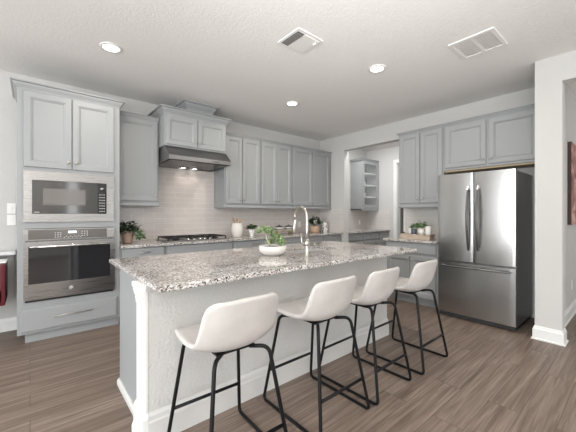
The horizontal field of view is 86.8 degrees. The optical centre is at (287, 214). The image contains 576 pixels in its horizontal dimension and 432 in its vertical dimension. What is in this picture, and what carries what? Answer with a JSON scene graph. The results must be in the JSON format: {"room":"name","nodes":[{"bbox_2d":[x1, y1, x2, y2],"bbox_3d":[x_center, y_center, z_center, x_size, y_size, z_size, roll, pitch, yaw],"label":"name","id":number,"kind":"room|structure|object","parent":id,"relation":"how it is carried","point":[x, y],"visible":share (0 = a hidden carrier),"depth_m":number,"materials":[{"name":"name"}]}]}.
{"room":"kitchen","nodes":[
{"label":"kitchen","id":0,"kind":"room"},
{"bbox_2d":[0,70,366,318],"bbox_3d":[-1.999,-0.145,4.451,10.700,2.890,0.162,0,0,-40],"label":"wall","id":1,"kind":"structure","parent":0,"point":[185,197],"depth_m":4.55,"materials":[{"name":"grey"}]},
{"bbox_2d":[0,317,16,332],"bbox_3d":[-4.541,1.230,2.191,3.900,0.140,0.028,0,0,-40],"label":"baseboard","id":2,"kind":"structure","parent":1,"relation":"attached to","point":[7,324],"depth_m":3.40,"materials":[{"name":"white wood"}]},
{"bbox_2d":[7,203,15,213],"bbox_3d":[-3.102,-0.065,3.417,0.072,0.116,0.016,0,0,-40],"label":"light switch","id":3,"kind":"object","parent":1,"relation":"attached to","point":[11,207],"visible":1,"depth_m":3.42,"materials":[{"name":"white plastic"}]},
{"bbox_2d":[7,215,15,224],"bbox_3d":[-3.102,0.065,3.417,0.072,0.116,0.016,0,0,-40],"label":"light switch","id":4,"kind":"object","parent":1,"relation":"attached to","point":[11,219],"visible":1,"depth_m":3.42,"materials":[{"name":"white plastic"}]},
{"bbox_2d":[120,110,159,206],"bbox_3d":[-2.056,-0.699,4.063,0.572,1.192,0.381,0,0,-40],"label":"upper cabinet","id":5,"kind":"object","parent":1,"relation":"attached to","point":[138,132],"visible":0.79,"depth_m":3.97,"materials":[{"name":"grey wood"}]},
{"bbox_2d":[147,99,231,153],"bbox_3d":[-1.425,-1.247,4.450,1.030,0.684,0.605,0,0,-40],"label":"upper cabinet","id":6,"kind":"object","parent":1,"relation":"attached to","point":[189,124],"visible":0.94,"depth_m":4.22,"materials":[{"name":"grey wood"}]},
{"bbox_2d":[158,145,230,171],"bbox_3d":[-1.387,-0.794,4.410,0.893,0.218,0.686,0,0,-40],"label":"range hood","id":7,"kind":"object","parent":6,"relation":"attached to","point":[173,157],"visible":0.97,"depth_m":4.22,"materials":[{"name":"silver metal"}]},
{"bbox_2d":[120,167,319,241],"bbox_3d":[-0.837,-0.285,5.337,4.020,1.310,0.012,0,0,-40],"label":"backsplash","id":8,"kind":"structure","parent":1,"relation":"attached to","point":[185,197],"depth_m":4.77,"materials":[{"name":"tile"}]},
{"bbox_2d":[214,132,260,208],"bbox_3d":[-0.838,-0.694,5.095,0.725,1.192,0.381,0,0,-40],"label":"upper cabinet","id":9,"kind":"object","parent":1,"relation":"attached to","point":[237,185],"visible":0.92,"depth_m":4.95,"materials":[{"name":"grey wood"}]},
{"bbox_2d":[260,139,291,208],"bbox_3d":[-0.292,-0.694,5.556,0.708,1.192,0.381,0,0,-40],"label":"upper cabinet","id":10,"kind":"object","parent":1,"relation":"attached to","point":[275,157],"visible":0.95,"depth_m":5.40,"materials":[{"name":"grey wood"}]},
{"bbox_2d":[292,145,331,208],"bbox_3d":[0.400,-0.694,6.142,1.085,1.192,0.381,0,0,-40],"label":"upper cabinet","id":11,"kind":"object","parent":1,"relation":"attached to","point":[311,168],"visible":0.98,"depth_m":5.98,"materials":[{"name":"grey wood"}]},
{"bbox_2d":[348,210,366,229],"bbox_3d":[1.411,0.133,7.240,1.590,0.475,0.012,0,0,-40],"label":"backsplash","id":12,"kind":"structure","parent":1,"relation":"attached to","point":[353,215],"depth_m":7.48,"materials":[{"name":"tile"}]},
{"bbox_2d":[350,158,378,210],"bbox_3d":[1.861,-0.693,7.379,0.695,1.215,0.381,0,0,-40],"label":"display cabinet","id":13,"kind":"object","parent":1,"relation":"attached to","point":[364,173],"visible":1,"depth_m":7.27,"materials":[{"name":"grey wood"}]},
{"bbox_2d":[0,0,575,151],"bbox_3d":[1.250,-1.640,2.238,13.200,0.100,10.200,0,0,-40],"label":"ceiling","id":14,"kind":"structure","parent":0,"point":[227,55],"depth_m":3.00,"materials":[{"name":"white paint"}]},
{"bbox_2d":[99,42,121,52],"bbox_3d":[-1.686,-1.584,2.902,0.190,0.012,0.190,0,0,-40],"label":"recessed light","id":15,"kind":"object","parent":14,"relation":"in","point":[107,46],"visible":1,"depth_m":2.89,"materials":[{"name":"white plastic"}]},
{"bbox_2d":[286,101,298,105],"bbox_3d":[0.060,-1.584,4.366,0.190,0.012,0.190,0,0,-40],"label":"recessed light","id":16,"kind":"object","parent":14,"relation":"in","point":[289,103],"visible":1,"depth_m":4.36,"materials":[{"name":"white plastic"}]},
{"bbox_2d":[278,27,323,53],"bbox_3d":[0.116,-1.575,2.804,0.310,0.030,0.290,0,0,-40],"label":"ceiling vent","id":17,"kind":"object","parent":14,"relation":"in","point":[299,40],"visible":1,"depth_m":2.78,"materials":[{"name":"white plastic"}]},
{"bbox_2d":[368,64,385,72],"bbox_3d":[0.971,-1.584,3.322,0.190,0.012,0.190,0,0,-40],"label":"recessed light","id":18,"kind":"object","parent":14,"relation":"in","point":[377,68],"visible":1,"depth_m":3.31,"materials":[{"name":"white plastic"}]},
{"bbox_2d":[448,27,507,59],"bbox_3d":[1.777,-1.585,2.854,0.400,0.010,0.370,0,0,-40],"label":"ceiling vent","id":19,"kind":"object","parent":14,"relation":"in","point":[490,39],"visible":1,"depth_m":2.84,"materials":[{"name":"white plastic"}]},
{"bbox_2d":[0,297,575,431],"bbox_3d":[1.262,1.350,2.378,13.000,0.100,10.000,0,0,-40],"label":"floor","id":20,"kind":"structure","parent":0,"point":[491,378],"depth_m":2.31,"materials":[{"name":"brown wood"}]},
{"bbox_2d":[0,257,7,305],"bbox_3d":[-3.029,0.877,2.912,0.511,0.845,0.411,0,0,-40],"label":"towel","id":21,"kind":"object","parent":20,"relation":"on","point":[3,261],"visible":1,"depth_m":2.92,"materials":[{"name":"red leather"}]},
{"bbox_2d":[0,250,15,298],"bbox_3d":[-3.598,0.853,2.880,1.530,0.895,0.185,0,0,-40],"label":"console table","id":22,"kind":"object","parent":20,"relation":"on","point":[10,254],"visible":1,"depth_m":3.40,"materials":[{"name":"white"}]},
{"bbox_2d":[10,77,124,342],"bbox_3d":[-2.493,-0.007,3.487,0.998,2.615,0.656,0,0,-40],"label":"tall cabinet","id":23,"kind":"object","parent":20,"relation":"on","point":[61,130],"visible":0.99,"depth_m":3.23,"materials":[{"name":"grey wood"}]},
{"bbox_2d":[23,170,113,221],"bbox_3d":[-2.399,-0.177,3.365,0.787,0.518,0.303,0,0,-40],"label":"microwave","id":24,"kind":"object","parent":23,"relation":"in","point":[47,196],"visible":1,"depth_m":3.23,"materials":[{"name":"silver metal"}]},
{"bbox_2d":[23,227,114,302],"bbox_3d":[-2.385,0.517,3.353,0.792,0.734,0.380,0,0,-40],"label":"oven","id":25,"kind":"object","parent":23,"relation":"in","point":[58,263],"visible":0.99,"depth_m":3.22,"materials":[{"name":"silver metal"}]},
{"bbox_2d":[119,246,165,322],"bbox_3d":[-1.951,0.851,3.961,0.530,0.898,0.640,0,0,-40],"label":"base cabinet","id":26,"kind":"object","parent":20,"relation":"on","point":[154,250],"visible":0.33,"depth_m":3.73,"materials":[{"name":"grey"}]},
{"bbox_2d":[120,231,342,248],"bbox_3d":[-0.624,0.386,5.088,4.013,0.031,0.642,0,0,-40],"label":"countertop","id":27,"kind":"structure","parent":26,"relation":"on","point":[146,243],"depth_m":4.40,"materials":[{"name":"stone"}]},
{"bbox_2d":[120,220,145,242],"bbox_3d":[-2.038,0.223,3.908,0.374,0.295,0.318,0,0,-40],"label":"potted plant","id":28,"kind":"object","parent":27,"relation":"on","point":[127,237],"visible":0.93,"depth_m":3.86,"materials":[{"name":"green plant"}]},
{"bbox_2d":[156,234,228,241],"bbox_3d":[-1.389,0.343,4.458,0.900,0.055,0.500,0,0,-40],"label":"gas cooktop","id":29,"kind":"object","parent":27,"relation":"in","point":[176,238],"visible":1,"depth_m":4.33,"materials":[{"name":"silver metal"}]},
{"bbox_2d":[231,223,242,236],"bbox_3d":[-0.829,0.259,4.972,0.188,0.222,0.188,0,0,-40],"label":"utensil crock","id":30,"kind":"object","parent":27,"relation":"on","point":[237,228],"visible":0.98,"depth_m":4.90,"materials":[{"name":"white ceramic"}]},
{"bbox_2d":[245,223,256,235],"bbox_3d":[-0.601,0.262,5.104,0.265,0.216,0.334,0,0,-22],"label":"potted plant","id":31,"kind":"object","parent":27,"relation":"on","point":[251,227],"visible":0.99,"depth_m":5.08,"materials":[{"name":"green plant"}]},
{"bbox_2d":[275,230,293,233],"bbox_3d":[-0.074,0.336,5.636,0.420,0.069,0.170,0,0,-40],"label":"tray","id":32,"kind":"object","parent":27,"relation":"on","point":[288,231],"visible":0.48,"depth_m":5.61,"materials":[{"name":"beige wood"}]},
{"bbox_2d":[275,225,283,230],"bbox_3d":[-0.162,0.246,5.562,0.165,0.108,0.165,0,0,-40],"label":"storage jar","id":33,"kind":"object","parent":32,"relation":"on","point":[277,228],"visible":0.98,"depth_m":5.50,"materials":[{"name":"white glass"}]},
{"bbox_2d":[284,224,292,229],"bbox_3d":[0.013,0.246,5.711,0.165,0.108,0.165,0,0,-40],"label":"storage jar","id":34,"kind":"object","parent":32,"relation":"on","point":[287,227],"visible":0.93,"depth_m":5.65,"materials":[{"name":"white glass"}]},
{"bbox_2d":[308,216,321,232],"bbox_3d":[0.531,0.200,6.178,0.318,0.340,0.308,0,0,-40],"label":"potted plant","id":35,"kind":"object","parent":27,"relation":"on","point":[313,229],"visible":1,"depth_m":6.11,"materials":[{"name":"green plant"}]},
{"bbox_2d":[322,222,327,231],"bbox_3d":[0.770,0.264,6.364,0.132,0.213,0.132,0,0,-40],"label":"canister","id":36,"kind":"object","parent":27,"relation":"on","point":[324,224],"visible":0.97,"depth_m":6.31,"materials":[{"name":"white ceramic"}]},
{"bbox_2d":[166,241,232,253],"bbox_3d":[-1.374,0.851,4.453,0.979,0.898,0.635,0,0,-40],"label":"base cabinet","id":37,"kind":"object","parent":20,"relation":"on","point":[185,248],"visible":0.03,"depth_m":4.20,"materials":[{"name":"grey wood"}]},
{"bbox_2d":[167,293,287,431],"bbox_3d":[-0.329,0.850,1.638,0.480,0.898,0.561,0,0,-38],"label":"bar stool","id":38,"kind":"object","parent":20,"relation":"on","point":[224,328],"visible":1,"depth_m":1.49,"materials":[{"name":"plastic"}]},
{"bbox_2d":[233,239,267,248],"bbox_3d":[-0.718,0.851,5.005,0.728,0.898,0.640,0,0,-40],"label":"base cabinet","id":39,"kind":"object","parent":20,"relation":"on","point":[246,243],"visible":0.21,"depth_m":4.72,"materials":[{"name":"grey wood"}]},
{"bbox_2d":[117,256,388,431],"bbox_3d":[-0.119,0.851,2.791,2.498,0.899,0.826,0,0,-40],"label":"kitchen island","id":40,"kind":"object","parent":20,"relation":"on","point":[150,347],"visible":0.69,"depth_m":2.05,"materials":[{"name":"grey paint"}]},
{"bbox_2d":[109,241,416,292],"bbox_3d":[-0.042,0.386,2.886,2.675,0.031,1.260,0,0,-40],"label":"island countertop","id":41,"kind":"structure","parent":40,"relation":"on","point":[168,272],"depth_m":2.31,"materials":[{"name":"stone"}]},
{"bbox_2d":[255,225,286,255],"bbox_3d":[-0.143,0.233,2.764,0.252,0.274,0.292,0,0,10],"label":"succulent bowl","id":42,"kind":"object","parent":41,"relation":"on","point":[270,249],"visible":1,"depth_m":2.72,"materials":[{"name":"white"}]},
{"bbox_2d":[292,206,309,256],"bbox_3d":[0.099,0.147,2.745,0.088,0.445,0.233,0,0,-36],"label":"kitchen faucet","id":43,"kind":"object","parent":41,"relation":"on","point":[306,243],"visible":1,"depth_m":2.68,"materials":[{"name":"silver metal"}]},
{"bbox_2d":[286,248,325,252],"bbox_3d":[0.207,0.499,3.222,0.620,0.201,0.350,0,0,-40],"label":"sink","id":44,"kind":"object","parent":41,"relation":"in","point":[315,249],"visible":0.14,"depth_m":3.42,"materials":[{"name":"silver metal"}]},
{"bbox_2d":[273,237,300,244],"bbox_3d":[-0.191,0.851,5.452,0.646,0.898,0.640,0,0,-40],"label":"base cabinet","id":45,"kind":"object","parent":20,"relation":"on","point":[292,240],"visible":0.1,"depth_m":5.31,"materials":[{"name":"grey wood"}]},
{"bbox_2d":[302,235,322,242],"bbox_3d":[0.283,0.851,5.852,0.586,0.898,0.640,0,0,-40],"label":"base cabinet","id":46,"kind":"object","parent":20,"relation":"on","point":[311,238],"visible":0.14,"depth_m":5.66,"materials":[{"name":"grey wood"}]},
{"bbox_2d":[263,276,369,431],"bbox_3d":[0.183,0.850,2.071,0.480,0.898,0.561,0,0,-40],"label":"bar stool","id":47,"kind":"object","parent":20,"relation":"on","point":[327,300],"visible":0.96,"depth_m":1.93,"materials":[{"name":"plastic"}]},
{"bbox_2d":[323,234,340,241],"bbox_3d":[0.709,0.851,6.213,0.522,0.898,0.640,0,0,-40],"label":"base cabinet","id":48,"kind":"object","parent":20,"relation":"on","point":[337,237],"visible":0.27,"depth_m":5.98,"materials":[{"name":"grey wood"}]},
{"bbox_2d":[348,233,362,243],"bbox_3d":[1.241,0.851,6.663,0.551,0.898,0.640,0,0,-40],"label":"base cabinet","id":49,"kind":"object","parent":20,"relation":"on","point":[354,237],"visible":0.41,"depth_m":6.45,"materials":[{"name":"grey wood"}]},
{"bbox_2d":[348,229,389,233],"bbox_3d":[1.624,0.386,6.991,1.583,0.031,0.642,0,0,-40],"label":"countertop","id":50,"kind":"structure","parent":49,"relation":"on","point":[352,230],"depth_m":6.89,"materials":[{"name":"stone"}]},
{"bbox_2d":[321,267,411,405],"bbox_3d":[0.598,0.850,2.408,0.480,0.898,0.561,0,0,-41],"label":"bar stool","id":51,"kind":"object","parent":20,"relation":"on","point":[379,285],"visible":0.73,"depth_m":2.24,"materials":[{"name":"plastic"}]},
{"bbox_2d":[362,232,378,244],"bbox_3d":[1.689,0.851,7.043,0.616,0.898,0.640,0,0,-40],"label":"base cabinet","id":52,"kind":"object","parent":20,"relation":"on","point":[372,238],"visible":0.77,"depth_m":6.82,"materials":[{"name":"grey wood"}]},
{"bbox_2d":[379,231,387,245],"bbox_3d":[2.077,0.851,7.371,0.391,0.898,0.640,0,0,-40],"label":"base cabinet","id":53,"kind":"object","parent":20,"relation":"on","point":[384,234],"visible":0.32,"depth_m":7.13,"materials":[{"name":"grey wood"}]},
{"bbox_2d":[365,259,447,374],"bbox_3d":[1.085,0.850,2.801,0.480,0.898,0.561,0,0,-41],"label":"bar stool","id":54,"kind":"object","parent":20,"relation":"on","point":[422,274],"visible":0.73,"depth_m":2.64,"materials":[{"name":"plastic"}]},
{"bbox_2d":[386,240,439,307],"bbox_3d":[1.993,0.851,4.602,0.651,0.898,0.800,0,0,-40],"label":"base cabinet","id":55,"kind":"object","parent":20,"relation":"on","point":[406,262],"visible":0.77,"depth_m":4.37,"materials":[{"name":"grey wood"}]},
{"bbox_2d":[383,237,437,243],"bbox_3d":[1.980,0.386,4.608,0.637,0.031,0.815,0,0,-40],"label":"countertop","id":56,"kind":"structure","parent":55,"relation":"on","point":[433,241],"depth_m":4.45,"materials":[{"name":"stone"}]},
{"bbox_2d":[399,233,434,239],"bbox_3d":[1.956,0.336,4.623,0.180,0.068,0.470,0,0,-40],"label":"wooden tray","id":57,"kind":"object","parent":56,"relation":"on","point":[402,235],"visible":0.91,"depth_m":4.54,"materials":[{"name":"brown wood"}]},
{"bbox_2d":[410,223,417,233],"bbox_3d":[1.913,0.214,4.636,0.172,0.176,0.165,0,0,-40],"label":"potted plant","id":58,"kind":"object","parent":57,"relation":"on","point":[413,231],"visible":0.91,"depth_m":4.61,"materials":[{"name":"green plant"}]},
{"bbox_2d":[415,221,427,234],"bbox_3d":[1.992,0.195,4.549,0.225,0.214,0.192,0,0,-40],"label":"potted plant","id":59,"kind":"object","parent":57,"relation":"on","point":[420,231],"visible":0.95,"depth_m":4.52,"materials":[{"name":"green plant"}]},
{"bbox_2d":[423,226,431,234],"bbox_3d":[2.048,0.239,4.458,0.107,0.125,0.086,0,0,-9],"label":"mug","id":60,"kind":"object","parent":57,"relation":"on","point":[428,229],"visible":1,"depth_m":4.43,"materials":[{"name":"white ceramic"}]},
{"bbox_2d":[438,168,531,330],"bbox_3d":[2.475,0.397,3.859,0.836,1.806,0.832,0,0,-40],"label":"refrigerator","id":61,"kind":"object","parent":20,"relation":"on","point":[485,217],"visible":1,"depth_m":3.58,"materials":[{"name":"grey metal"}]},
{"bbox_2d":[367,146,398,237],"bbox_3d":[3.300,-0.145,6.338,0.152,2.890,3.830,0,0,-40],"label":"wall","id":62,"kind":"structure","parent":0,"point":[382,218],"depth_m":7.37,"materials":[{"name":"grey paint"}]},
{"bbox_2d":[367,210,389,229],"bbox_3d":[2.225,0.133,7.500,0.012,0.475,0.643,0,0,-40],"label":"backsplash","id":63,"kind":"structure","parent":62,"relation":"attached to","point":[380,219],"depth_m":7.49,"materials":[{"name":"tile"}]},
{"bbox_2d":[393,159,399,236],"bbox_3d":[2.929,0.013,6.771,0.160,2.575,1.200,0,0,-40],"label":"door","id":64,"kind":"structure","parent":62,"relation":"in","point":[396,211],"depth_m":7.15,"materials":[{"name":"white"}]},
{"bbox_2d":[400,208,402,232],"bbox_3d":[2.717,-0.145,8.786,2.100,2.890,0.100,0,0,-40],"label":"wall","id":65,"kind":"structure","parent":0,"point":[401,209],"depth_m":9.38,"materials":[{"name":"grey paint"}]},
{"bbox_2d":[320,87,534,317],"bbox_3d":[2.007,-0.145,5.185,0.156,2.890,3.920,0,0,-40],"label":"wall","id":66,"kind":"structure","parent":0,"point":[336,217],"depth_m":5.10,"materials":[{"name":"grey paint"}]},
{"bbox_2d":[320,209,342,232],"bbox_3d":[0.903,0.133,6.384,0.012,0.475,0.638,0,0,-40],"label":"backsplash","id":67,"kind":"structure","parent":66,"relation":"attached to","point":[334,217],"depth_m":6.35,"materials":[{"name":"tile"}]},
{"bbox_2d":[405,208,437,237],"bbox_3d":[2.253,0.135,4.790,0.012,0.470,0.860,0,0,-40],"label":"backsplash","id":68,"kind":"structure","parent":66,"relation":"attached to","point":[412,215],"depth_m":4.89,"materials":[{"name":"tile"}]},
{"bbox_2d":[396,124,449,207],"bbox_3d":[2.092,-0.689,4.694,0.381,1.182,0.737,0,0,-40],"label":"upper cabinet","id":69,"kind":"object","parent":66,"relation":"attached to","point":[421,151],"visible":0.93,"depth_m":4.57,"materials":[{"name":"grey wood"}]},
{"bbox_2d":[443,104,534,170],"bbox_3d":[2.680,-0.948,3.999,0.381,0.665,1.100,0,0,-40],"label":"upper cabinet","id":70,"kind":"object","parent":66,"relation":"attached to","point":[505,137],"visible":0.81,"depth_m":3.87,"materials":[{"name":"grey wood"}]},
{"bbox_2d":[444,162,534,173],"bbox_3d":[2.702,-0.601,4.020,0.320,0.022,1.095,0,0,-40],"label":"board","id":71,"kind":"object","parent":70,"relation":"attached to","point":[529,164],"visible":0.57,"depth_m":3.94,"materials":[{"name":"beige wood"}]},
{"bbox_2d":[535,54,575,330],"bbox_3d":[4.510,-0.145,4.679,4.870,2.890,0.215,0,0,-40],"label":"wall","id":72,"kind":"structure","parent":0,"point":[555,103],"depth_m":3.12,"materials":[{"name":"grey paint"}]},
{"bbox_2d":[531,299,575,346],"bbox_3d":[4.423,1.230,4.605,4.698,0.140,0.271,0,0,-40],"label":"baseboard","id":73,"kind":"structure","parent":72,"relation":"attached to","point":[549,335],"depth_m":3.12,"materials":[{"name":"white wood"}]},
{"bbox_2d":[567,141,575,224],"bbox_3d":[3.796,-0.380,4.028,0.900,1.020,0.038,0,0,-40],"label":"painting","id":74,"kind":"object","parent":72,"relation":"attached to","point":[571,147],"visible":1,"depth_m":3.75,"materials":[{"name":"brown"}]},
{"bbox_2d":[562,50,575,83],"bbox_3d":[4.244,-0.145,1.333,0.140,2.890,4.550,0,0,-40],"label":"wall","id":75,"kind":"structure","parent":0,"point":[569,58],"depth_m":2.99,"materials":[{"name":"grey paint"}]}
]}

